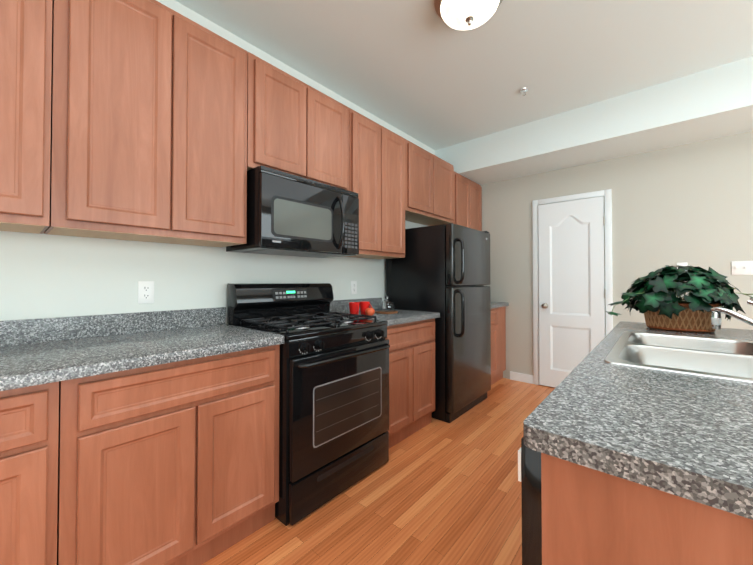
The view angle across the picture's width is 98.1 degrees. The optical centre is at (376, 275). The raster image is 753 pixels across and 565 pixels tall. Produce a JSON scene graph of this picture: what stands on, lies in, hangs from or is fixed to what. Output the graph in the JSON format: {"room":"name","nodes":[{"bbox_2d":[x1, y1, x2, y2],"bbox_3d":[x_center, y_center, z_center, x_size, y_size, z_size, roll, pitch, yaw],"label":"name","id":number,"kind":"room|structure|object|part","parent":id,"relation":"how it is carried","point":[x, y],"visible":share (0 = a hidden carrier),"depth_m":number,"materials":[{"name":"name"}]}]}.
{"room":"kitchen","nodes":[
{"label":"kitchen","id":0,"kind":"room"},
{"bbox_2d":[0,0,434,323],"bbox_3d":[-1.067,-0.161,1.939,0.100,2.740,6.706,-1,-1,41],"label":"wall","id":1,"kind":"structure","parent":0,"point":[43,275],"depth_m":1.73,"materials":[{"name":"white paint"}]},
{"bbox_2d":[0,0,51,233],"bbox_3d":[-1.583,-0.723,1.026,0.323,1.072,0.779,-1,-1,41],"label":"upper cabinet","id":2,"kind":"object","parent":1,"relation":"attached to","point":[25,74],"visible":1,"depth_m":1.17,"materials":[{"name":"brown wood"}]},
{"bbox_2d":[138,281,153,303],"bbox_3d":[-1.199,0.086,1.702,0.007,0.115,0.070,-1,-1,41],"label":"electrical outlet","id":3,"kind":"object","parent":1,"relation":"attached to","point":[145,291],"visible":1,"depth_m":1.70,"materials":[{"name":"white plastic"}]},
{"bbox_2d":[142,286,149,290],"bbox_3d":[-1.197,0.066,1.700,0.001,0.028,0.034,-1,-1,41],"label":"socket","id":4,"kind":"object","parent":3,"relation":"attached to","point":[144,288],"depth_m":1.70,"materials":[{"name":"white plastic"}]},
{"bbox_2d":[142,293,149,298],"bbox_3d":[-1.197,0.106,1.700,0.001,0.028,0.034,-1,-1,41],"label":"socket","id":5,"kind":"object","parent":3,"relation":"attached to","point":[144,295],"depth_m":1.70,"materials":[{"name":"white plastic"}]},
{"bbox_2d":[44,0,247,246],"bbox_3d":[-1.074,-0.715,1.612,0.323,1.072,0.766,-1,-1,41],"label":"upper cabinet","id":6,"kind":"object","parent":1,"relation":"attached to","point":[148,120],"visible":1,"depth_m":1.45,"materials":[{"name":"brown wood"}]},
{"bbox_3d":[-1.069,-0.719,1.386,0.019,1.010,0.347,-1,-1,41],"label":"door","id":7,"kind":"part","parent":6,"relation":"part of","materials":[{"name":"brown wood"}]},
{"bbox_3d":[-0.837,-0.715,1.654,0.019,1.010,0.347,-1,-1,41],"label":"door","id":8,"kind":"part","parent":6,"relation":"part of","materials":[{"name":"brown wood"}]},
{"bbox_2d":[247,52,348,189],"bbox_3d":[-0.564,-0.922,2.203,0.323,0.642,0.782,-1,-1,41],"label":"upper cabinet","id":9,"kind":"object","parent":1,"relation":"attached to","point":[296,126],"visible":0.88,"depth_m":2.03,"materials":[{"name":"brown wood"}]},
{"bbox_3d":[-0.568,-0.926,1.967,0.019,0.580,0.350,-1,-1,41],"label":"door","id":10,"kind":"part","parent":9,"relation":"part of","materials":[{"name":"brown wood"}]},
{"bbox_2d":[226,165,358,257],"bbox_3d":[-0.503,-0.368,2.152,0.472,0.446,0.754,-1,-1,41],"label":"over-the-range microwave","id":11,"kind":"object","parent":9,"relation":"attached to","point":[288,214],"visible":1,"depth_m":1.94,"materials":[{"name":"black"}]},
{"bbox_3d":[-0.235,-0.353,2.153,0.069,0.353,0.022,-1,-1,41],"label":"handle","id":12,"kind":"part","parent":11,"relation":"part of","materials":[{"name":"black plastic"}]},
{"bbox_3d":[-0.332,-0.922,2.239,0.019,0.580,0.354,-1,-1,41],"label":"door","id":13,"kind":"part","parent":9,"relation":"part of","materials":[{"name":"brown wood"}]},
{"bbox_2d":[351,281,356,293],"bbox_3d":[-0.196,0.101,2.857,0.007,0.115,0.070,-1,-1,41],"label":"electrical outlet","id":14,"kind":"object","parent":1,"relation":"attached to","point":[353,287],"visible":1,"depth_m":2.85,"materials":[{"name":"white plastic"}]},
{"bbox_2d":[343,108,404,258],"bbox_3d":[-0.079,-0.699,2.760,0.323,1.072,0.693,-1,-1,41],"label":"upper cabinet","id":15,"kind":"object","parent":1,"relation":"attached to","point":[377,167],"visible":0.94,"depth_m":2.62,"materials":[{"name":"brown wood"}]},
{"bbox_3d":[-0.074,-0.703,2.534,0.019,1.010,0.321,-1,-1,41],"label":"door","id":16,"kind":"part","parent":15,"relation":"part of","materials":[{"name":"brown wood"}]},
{"bbox_3d":[0.143,-0.700,2.784,0.019,1.010,0.326,-1,-1,41],"label":"door","id":17,"kind":"part","parent":15,"relation":"part of","materials":[{"name":"brown wood"}]},
{"bbox_2d":[405,139,453,225],"bbox_3d":[0.448,-0.906,3.370,0.323,0.642,0.906,-1,-1,41],"label":"upper cabinet","id":18,"kind":"object","parent":1,"relation":"attached to","point":[429,188],"visible":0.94,"depth_m":3.22,"materials":[{"name":"brown wood"}]},
{"bbox_3d":[0.424,-0.910,3.110,0.019,0.580,0.414,-1,-1,41],"label":"door","id":19,"kind":"part","parent":18,"relation":"part of","materials":[{"name":"brown wood"}]},
{"bbox_3d":[0.704,-0.906,3.433,0.019,0.580,0.421,-1,-1,41],"label":"door","id":20,"kind":"part","parent":18,"relation":"part of","materials":[{"name":"brown wood"}]},
{"bbox_2d":[453,172,481,230],"bbox_3d":[0.985,-0.652,3.986,0.323,1.012,0.726,-1,-1,41],"label":"upper cabinet","id":21,"kind":"object","parent":1,"relation":"attached to","point":[467,202],"visible":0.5,"depth_m":3.85,"materials":[{"name":"brown wood"}]},
{"bbox_3d":[0.996,-0.656,3.766,0.019,0.950,0.340,-1,-1,41],"label":"door","id":22,"kind":"part","parent":21,"relation":"part of","materials":[{"name":"brown wood"}]},
{"bbox_3d":[1.221,-0.653,4.026,0.019,0.950,0.332,-1,-1,41],"label":"door","id":23,"kind":"part","parent":21,"relation":"part of","materials":[{"name":"brown wood"}]},
{"bbox_2d":[202,378,554,564],"bbox_3d":[0.935,1.235,0.183,5.400,0.100,6.706,-1,-1,41],"label":"floor","id":24,"kind":"structure","parent":0,"point":[436,492],"depth_m":1.69,"materials":[{"name":"brown wood"}]},
{"bbox_2d":[0,382,58,564],"bbox_3d":[-1.466,0.757,0.908,0.628,0.875,0.784,-1,-1,41],"label":"base cabinet","id":25,"kind":"object","parent":24,"relation":"on","point":[29,423],"visible":0.95,"depth_m":0.95,"materials":[{"name":"brown wood"}]},
{"bbox_3d":[-1.115,0.789,0.848,0.019,0.550,0.365,-1,-1,41],"label":"door","id":26,"kind":"part","parent":25,"relation":"part of","materials":[{"name":"brown wood"}]},
{"bbox_3d":[-1.115,0.419,0.853,0.019,0.150,0.365,-1,-1,41],"label":"drawer","id":27,"kind":"part","parent":25,"relation":"part of","materials":[{"name":"brown wood"}]},
{"bbox_2d":[0,307,283,390],"bbox_3d":[-1.213,0.252,1.193,0.646,0.142,1.596,-1,-1,41],"label":"countertop","id":28,"kind":"structure","parent":25,"relation":"on","point":[39,351],"depth_m":1.38,"materials":[{"name":"stone"}]},
{"bbox_2d":[57,344,279,564],"bbox_3d":[-0.952,0.765,1.500,0.628,0.875,0.776,-1,-1,41],"label":"base cabinet","id":29,"kind":"object","parent":24,"relation":"on","point":[174,463],"visible":0.96,"depth_m":1.23,"materials":[{"name":"brown wood"}]},
{"bbox_3d":[-0.837,0.793,1.168,0.019,0.550,0.346,-1,-1,41],"label":"door","id":30,"kind":"part","parent":29,"relation":"part of","materials":[{"name":"brown wood"}]},
{"bbox_3d":[-0.720,0.425,1.307,0.019,0.150,0.702,-1,-1,41],"label":"drawer","id":31,"kind":"part","parent":29,"relation":"part of","materials":[{"name":"brown wood"}]},
{"bbox_3d":[-0.604,0.797,1.437,0.019,0.550,0.346,-1,-1,41],"label":"door","id":32,"kind":"part","parent":29,"relation":"part of","materials":[{"name":"brown wood"}]},
{"bbox_2d":[227,283,389,525],"bbox_3d":[-0.392,0.628,2.042,0.732,1.165,0.758,-1,-1,41],"label":"range","id":33,"kind":"object","parent":24,"relation":"on","point":[333,405],"visible":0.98,"depth_m":1.81,"materials":[{"name":"black metal"}]},
{"bbox_3d":[-0.578,0.123,2.208,0.015,0.069,0.270,-1,-1,41],"label":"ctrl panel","id":34,"kind":"part","parent":33,"relation":"part of","materials":[{"name":"grey plastic"}]},
{"bbox_3d":[-0.346,0.357,1.631,0.040,0.054,0.054,-1,-1,41],"label":"knob","id":35,"kind":"part","parent":33,"relation":"part of","materials":[{"name":"black plastic"}]},
{"bbox_2d":[228,316,386,339],"bbox_3d":[-0.417,0.306,2.068,0.644,0.023,0.758,-1,-1,41],"label":"cooktop","id":36,"kind":"object","parent":33,"relation":"in","point":[349,327],"depth_m":1.84,"materials":[{"name":"black metal"}]},
{"bbox_3d":[-0.288,0.358,1.698,0.040,0.054,0.054,-1,-1,41],"label":"knob","id":37,"kind":"part","parent":33,"relation":"part of","materials":[{"name":"black plastic"}]},
{"bbox_3d":[-0.173,0.700,1.850,0.040,0.584,0.738,-1,-1,41],"label":"door","id":38,"kind":"part","parent":33,"relation":"part of","materials":[{"name":"black metal"}]},
{"bbox_3d":[-0.174,1.099,1.846,0.036,0.194,0.738,-1,-1,41],"label":"drawer","id":39,"kind":"part","parent":33,"relation":"part of","materials":[{"name":"black metal"}]},
{"bbox_3d":[-0.139,0.439,1.823,0.060,0.022,0.692,-1,-1,41],"label":"door handle","id":40,"kind":"part","parent":33,"relation":"part of","materials":[{"name":"black metal"}]},
{"bbox_3d":[-0.032,0.362,1.993,0.040,0.054,0.054,-1,-1,41],"label":"knob","id":41,"kind":"part","parent":33,"relation":"part of","materials":[{"name":"black plastic"}]},
{"bbox_3d":[0.030,0.363,2.064,0.040,0.054,0.054,-1,-1,41],"label":"knob","id":42,"kind":"part","parent":33,"relation":"part of","materials":[{"name":"black plastic"}]},
{"bbox_2d":[385,318,434,447],"bbox_3d":[0.037,0.781,2.640,0.628,0.875,0.693,-1,-1,41],"label":"base cabinet","id":43,"kind":"object","parent":24,"relation":"on","point":[412,378],"visible":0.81,"depth_m":2.42,"materials":[{"name":"brown wood"}]},
{"bbox_2d":[330,298,439,325],"bbox_3d":[0.048,0.271,2.647,0.646,0.142,0.710,-1,-1,41],"label":"countertop","id":44,"kind":"structure","parent":43,"relation":"on","point":[397,318],"depth_m":2.63,"materials":[{"name":"stone"}]},
{"bbox_2d":[349,302,359,313],"bbox_3d":[-0.157,0.248,2.431,0.106,0.102,0.083,-1,-1,41],"label":"cup","id":45,"kind":"object","parent":44,"relation":"on","point":[353,307],"visible":0.81,"depth_m":2.41,"materials":[{"name":"red ceramic"}]},
{"bbox_2d":[360,301,371,314],"bbox_3d":[-0.082,0.248,2.494,0.107,0.102,0.083,-1,-1,41],"label":"cup","id":46,"kind":"object","parent":44,"relation":"on","point":[364,305],"visible":0.69,"depth_m":2.47,"materials":[{"name":"red ceramic"}]},
{"bbox_2d":[365,305,374,315],"bbox_3d":[-0.048,0.256,2.422,0.072,0.075,0.072,-1,-1,41],"label":"apple","id":47,"kind":"object","parent":44,"relation":"on","point":[370,311],"visible":0.9,"depth_m":2.40,"materials":[{"name":"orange food"}]},
{"bbox_2d":[375,296,397,313],"bbox_3d":[0.083,0.232,2.679,0.184,0.141,0.184,-1,-1,41],"label":"glass cloche","id":48,"kind":"object","parent":44,"relation":"on","point":[386,306],"visible":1,"depth_m":2.62,"materials":[{"name":"clear glass"}]},
{"bbox_3d":[0.083,0.296,2.679,0.184,0.012,0.184,-1,-1,41],"label":"plate","id":49,"kind":"part","parent":48,"relation":"part of","materials":[{"name":"brown wood"}]},
{"bbox_3d":[0.161,0.809,2.318,0.019,0.550,0.317,-1,-1,41],"label":"door","id":50,"kind":"part","parent":43,"relation":"part of","materials":[{"name":"brown wood"}]},
{"bbox_3d":[0.267,0.441,2.445,0.019,0.150,0.641,-1,-1,41],"label":"drawer","id":51,"kind":"part","parent":43,"relation":"part of","materials":[{"name":"brown wood"}]},
{"bbox_3d":[0.373,0.812,2.563,0.019,0.550,0.316,-1,-1,41],"label":"door","id":52,"kind":"part","parent":43,"relation":"part of","materials":[{"name":"brown wood"}]},
{"bbox_2d":[386,223,490,422],"bbox_3d":[0.648,0.390,3.193,0.778,1.672,0.800,-1,-1,41],"label":"refrigerator","id":53,"kind":"object","parent":24,"relation":"on","point":[443,270],"visible":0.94,"depth_m":2.86,"materials":[{"name":"black metal"}]},
{"bbox_3d":[0.701,-0.126,2.724,0.074,0.388,0.045,-1,-1,41],"label":"handle","id":54,"kind":"part","parent":53,"relation":"part of","materials":[{"name":"black"}]},
{"bbox_3d":[0.701,0.312,2.718,0.074,0.403,0.045,-1,-1,41],"label":"handle","id":55,"kind":"part","parent":53,"relation":"part of","materials":[{"name":"black plastic"}]},
{"bbox_3d":[0.863,-0.173,3.014,0.068,0.520,0.800,-1,-1,41],"label":"door","id":56,"kind":"part","parent":53,"relation":"part of","materials":[{"name":"black metal"}]},
{"bbox_3d":[0.863,0.618,3.003,0.068,1.040,0.800,-1,-1,41],"label":"door","id":57,"kind":"part","parent":53,"relation":"part of","materials":[{"name":"black metal"}]},
{"bbox_2d":[491,306,505,384],"bbox_3d":[1.107,0.798,3.874,0.628,0.875,0.708,-1,-1,41],"label":"base cabinet","id":58,"kind":"object","parent":24,"relation":"on","point":[498,341],"visible":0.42,"depth_m":3.77,"materials":[{"name":"brown wood"}]},
{"bbox_3d":[1.246,0.456,3.574,0.019,0.150,0.380,-1,-1,41],"label":"drawer","id":59,"kind":"part","parent":58,"relation":"part of","materials":[{"name":"brown wood"}]},
{"bbox_3d":[1.246,0.826,3.569,0.019,0.550,0.380,-1,-1,41],"label":"door","id":60,"kind":"part","parent":58,"relation":"part of","materials":[{"name":"brown wood"}]},
{"bbox_2d":[491,302,508,308],"bbox_3d":[1.112,0.288,3.873,0.646,0.142,0.712,-1,-1,41],"label":"countertop","id":61,"kind":"structure","parent":58,"relation":"on","point":[497,304],"depth_m":3.76,"materials":[{"name":"stone"}]},
{"bbox_2d":[518,309,752,564],"bbox_3d":[1.224,0.673,1.142,0.779,1.050,2.077,-1,-1,41],"label":"kitchen island","id":62,"kind":"object","parent":24,"relation":"on","point":[636,448],"depth_m":0.57,"materials":[{"name":"grey stone"}]},
{"bbox_2d":[518,437,541,564],"bbox_3d":[0.522,0.760,0.860,0.086,0.868,0.632,-1,-1,41],"label":"dishwasher","id":63,"kind":"object","parent":62,"relation":"in","point":[529,460],"depth_m":0.64,"materials":[{"name":"black plastic"}]},
{"bbox_2d":[604,331,752,382],"bbox_3d":[1.217,0.363,1.204,0.541,0.168,0.856,-1,-1,41],"label":"sink","id":64,"kind":"object","parent":62,"relation":"in","point":[706,357],"depth_m":1.26,"materials":[{"name":"silver metal"}]},
{"bbox_2d":[606,265,752,331],"bbox_3d":[1.596,0.112,1.729,0.590,0.353,0.512,-1,-1,41],"label":"ivy plant","id":65,"kind":"object","parent":62,"relation":"on","point":[655,300],"visible":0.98,"depth_m":1.68,"materials":[{"name":"green plant"}]},
{"bbox_2d":[644,302,721,331],"bbox_3d":[1.636,0.215,1.769,0.326,0.148,0.232,-1,-1,41],"label":"basket","id":66,"kind":"object","parent":62,"relation":"on","point":[687,320],"depth_m":1.68,"materials":[{"name":"brown wicker"}]},
{"bbox_2d":[175,0,752,150],"bbox_3d":[0.935,-1.605,0.222,5.400,0.100,6.706,-1,-1,41],"label":"ceiling","id":67,"kind":"structure","parent":0,"point":[422,71],"depth_m":2.21,"materials":[{"name":"white paint"}]},
{"bbox_2d":[434,0,502,29],"bbox_3d":[0.509,-1.453,1.790,0.380,0.160,0.380,-1,-1,41],"label":"ceiling light","id":68,"kind":"object","parent":67,"relation":"attached to","point":[463,14],"visible":1,"depth_m":1.77,"materials":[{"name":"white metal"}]},
{"bbox_2d":[520,87,527,93],"bbox_3d":[1.205,-1.507,2.670,0.064,0.028,0.064,-1,-1,41],"label":"sprinkler","id":69,"kind":"object","parent":67,"relation":"attached to","point":[523,90],"visible":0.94,"depth_m":2.66,"materials":[{"name":"silver metal"}]},
{"bbox_2d":[435,56,752,184],"bbox_3d":[2.868,-1.354,2.447,5.200,0.340,0.606,-1,-1,41],"label":"soffit","id":70,"kind":"structure","parent":67,"relation":"attached to","point":[712,103],"depth_m":2.83,"materials":[{"name":"white paint"}]},
{"bbox_2d":[481,131,752,387],"bbox_3d":[3.137,-0.151,2.665,5.300,2.740,0.100,-1,-1,41],"label":"wall","id":71,"kind":"structure","parent":0,"point":[691,204],"depth_m":3.11,"materials":[{"name":"grey paint"}]},
{"bbox_2d":[510,371,533,383],"bbox_3d":[1.697,1.187,3.821,0.265,0.095,0.014,-1,-1,41],"label":"baseboard","id":72,"kind":"structure","parent":71,"relation":"attached to","point":[521,377],"depth_m":3.81,"materials":[{"name":"white wood"}]},
{"bbox_2d":[538,196,604,387],"bbox_3d":[2.070,0.208,3.498,0.610,2.020,0.028,-1,-1,41],"label":"pantry door","id":73,"kind":"structure","parent":71,"relation":"in","point":[571,283],"depth_m":3.50,"materials":[{"name":"white wood"}]},
{"bbox_2d":[532,189,612,384],"bbox_3d":[2.075,0.181,3.504,0.742,2.098,0.017,-1,-1,41],"label":"door frame","id":74,"kind":"structure","parent":71,"relation":"attached to","point":[535,297],"depth_m":3.53,"materials":[{"name":"white wood"}]},
{"bbox_2d":[677,262,687,270],"bbox_3d":[2.741,-0.063,2.931,0.072,0.115,0.016,-1,-1,41],"label":"light switch","id":75,"kind":"object","parent":71,"relation":"attached to","point":[683,264],"visible":0.29,"depth_m":2.93,"materials":[{"name":"white plastic"}]},
{"bbox_2d":[731,261,752,274],"bbox_3d":[3.012,-0.066,2.696,0.116,0.110,0.015,-1,-1,41],"label":"light switch","id":76,"kind":"object","parent":71,"relation":"attached to","point":[742,267],"visible":1,"depth_m":2.69,"materials":[{"name":"white plastic"}]}
]}

